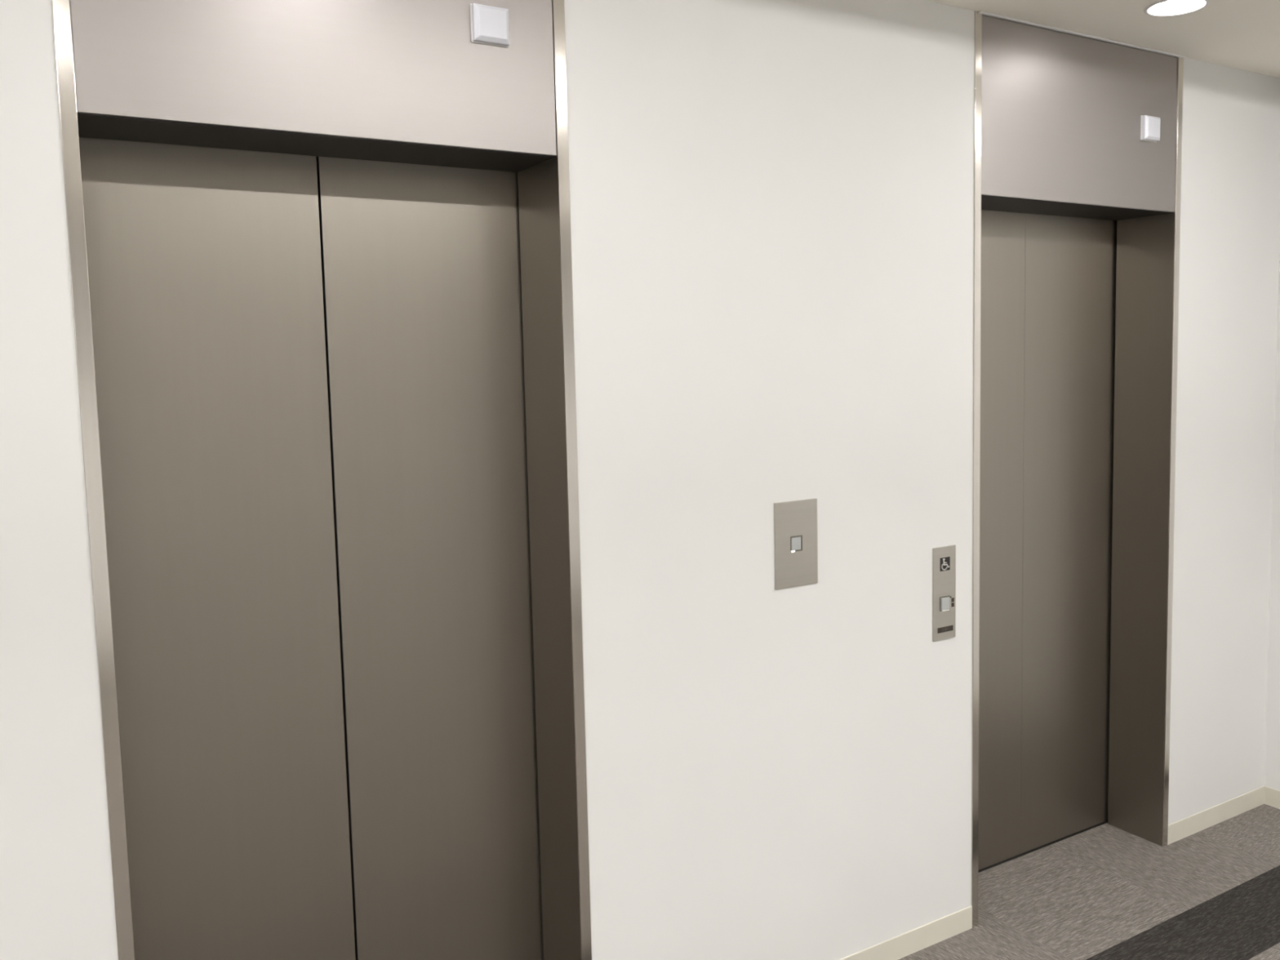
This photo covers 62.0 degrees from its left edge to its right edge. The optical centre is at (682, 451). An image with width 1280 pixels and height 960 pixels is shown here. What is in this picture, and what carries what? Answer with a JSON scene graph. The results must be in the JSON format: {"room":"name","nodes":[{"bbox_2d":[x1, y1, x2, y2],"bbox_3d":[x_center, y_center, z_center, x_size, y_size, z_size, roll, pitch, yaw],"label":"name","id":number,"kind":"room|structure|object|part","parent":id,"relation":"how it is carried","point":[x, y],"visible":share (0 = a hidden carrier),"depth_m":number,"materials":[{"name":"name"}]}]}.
{"room":"elevator lobby","nodes":[
{"label":"elevator lobby","id":0,"kind":"room"},
{"bbox_2d":[0,0,1279,959],"bbox_3d":[-0.503,0.182,2.342,5.963,2.586,0.300,-4,6,-32],"label":"wall","id":1,"kind":"structure","parent":0,"point":[771,202],"depth_m":2.60,"materials":[{"name":"white paint"}]},
{"bbox_2d":[51,0,591,959],"bbox_3d":[-0.687,0.199,2.188,0.996,2.586,0.275,-4,6,-32],"label":"elevator","id":2,"kind":"object","parent":1,"relation":"attached to","point":[320,251],"visible":0.95,"depth_m":2.23,"materials":[{"name":"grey metal"}]},
{"bbox_3d":[-0.958,0.421,2.175,0.496,2.143,0.032,-4,6,-32],"label":"door panel","id":3,"kind":"part","parent":2,"relation":"part of","materials":[{"name":"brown metal"}]},
{"bbox_3d":[-0.702,-0.843,2.087,0.885,0.480,0.210,-4,6,-32],"label":"header panel","id":4,"kind":"part","parent":2,"relation":"part of","materials":[{"name":"brown paint"}]},
{"bbox_3d":[-0.533,0.390,2.439,0.495,2.143,0.032,-4,6,-32],"label":"door panel","id":5,"kind":"part","parent":2,"relation":"part of","materials":[{"name":"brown metal"}]},
{"bbox_2d":[470,3,509,47],"bbox_3d":[-0.387,-0.860,2.147,0.079,0.075,0.021,-4,6,-32],"label":"lamp","id":6,"kind":"object","parent":2,"relation":"attached to","point":[489,22],"depth_m":2.14,"materials":[{"name":"white plastic"}]},
{"bbox_2d":[773,498,817,589],"bbox_3d":[0.284,0.231,2.658,0.134,0.216,0.006,-4,6,-32],"label":"plate","id":7,"kind":"object","parent":1,"relation":"attached to","point":[795,522],"visible":1,"depth_m":2.66,"materials":[{"name":"silver metal"}]},
{"bbox_2d":[932,545,955,641],"bbox_3d":[0.725,0.394,2.946,0.086,0.260,0.008,-4,6,-32],"label":"panel","id":8,"kind":"object","parent":1,"relation":"attached to","point":[944,558],"visible":1,"depth_m":2.94,"materials":[{"name":"silver metal"}]},
{"bbox_2d":[840,786,1264,959],"bbox_3d":[-0.397,1.446,2.324,5.963,0.067,0.004,-4,6,-32],"label":"baseboard","id":9,"kind":"structure","parent":1,"relation":"attached to","point":[906,944],"depth_m":3.06,"materials":[{"name":"beige plastic"}]},
{"bbox_2d":[971,10,1183,927],"bbox_3d":[1.148,0.062,3.330,0.996,2.586,0.275,-4,6,-32],"label":"elevator","id":10,"kind":"object","parent":1,"relation":"attached to","point":[1077,140],"visible":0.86,"depth_m":3.47,"materials":[{"name":"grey metal"}]},
{"bbox_3d":[0.879,0.284,3.318,0.498,2.143,0.032,-4,6,-32],"label":"door panel","id":11,"kind":"part","parent":10,"relation":"part of","materials":[{"name":"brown metal"}]},
{"bbox_3d":[1.111,1.340,3.543,0.996,0.005,0.037,-4,6,-32],"label":"sill","id":12,"kind":"part","parent":10,"relation":"part of","materials":[{"name":"silver metal"}]},
{"bbox_3d":[1.301,0.253,3.580,0.497,2.143,0.032,-4,6,-32],"label":"door panel","id":13,"kind":"part","parent":10,"relation":"part of","materials":[{"name":"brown metal"}]},
{"bbox_3d":[1.133,-0.980,3.229,0.885,0.480,0.210,-4,6,-32],"label":"header panel","id":14,"kind":"part","parent":10,"relation":"part of","materials":[{"name":"brown paint"}]},
{"bbox_2d":[1140,115,1160,142],"bbox_3d":[1.448,-0.997,3.289,0.079,0.075,0.021,-4,6,-32],"label":"lamp","id":15,"kind":"object","parent":10,"relation":"attached to","point":[1149,124],"depth_m":3.28,"materials":[{"name":"white plastic"}]},
{"bbox_2d":[978,10,1185,57],"bbox_3d":[1.192,-1.215,3.117,0.924,0.006,0.009,-4,6,-32],"label":"trim","id":16,"kind":"structure","parent":1,"relation":"attached to","point":[980,11],"depth_m":3.08,"materials":[{"name":"silver metal"}]},
{"bbox_2d":[897,804,1279,959],"bbox_3d":[0.850,1.658,0.345,6.163,0.060,5.300,-4,6,-32],"label":"floor","id":17,"kind":"structure","parent":0,"point":[1105,891],"depth_m":3.23,"materials":[{"name":"carpet"}]},
{"bbox_2d":[927,0,1279,78],"bbox_3d":[0.798,-0.953,0.116,6.163,0.012,5.300,-4,6,-32],"label":"ceiling","id":18,"kind":"structure","parent":0,"point":[1240,34],"depth_m":3.02,"materials":[{"name":"paint"}]},
{"bbox_2d":[1143,0,1209,16],"bbox_3d":[1.330,-1.212,2.866,0.162,0.033,0.162,-4,6,-32],"label":"recessed light","id":19,"kind":"object","parent":18,"relation":"in","point":[1163,7],"visible":0.94,"depth_m":2.92,"materials":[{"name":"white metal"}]},
{"bbox_2d":[1264,248,1279,791],"bbox_3d":[3.366,0.145,1.869,0.100,2.586,5.200,-4,6,-32],"label":"wall","id":20,"kind":"structure","parent":0,"point":[1272,765],"depth_m":3.82,"materials":[{"name":"white paint"}]},
{"bbox_2d":[1264,786,1279,808],"bbox_3d":[3.428,1.413,1.823,0.004,0.067,4.896,-4,6,-32],"label":"baseboard","id":21,"kind":"structure","parent":20,"relation":"attached to","point":[1272,796],"depth_m":3.87,"materials":[{"name":"beige plastic"}]}
]}

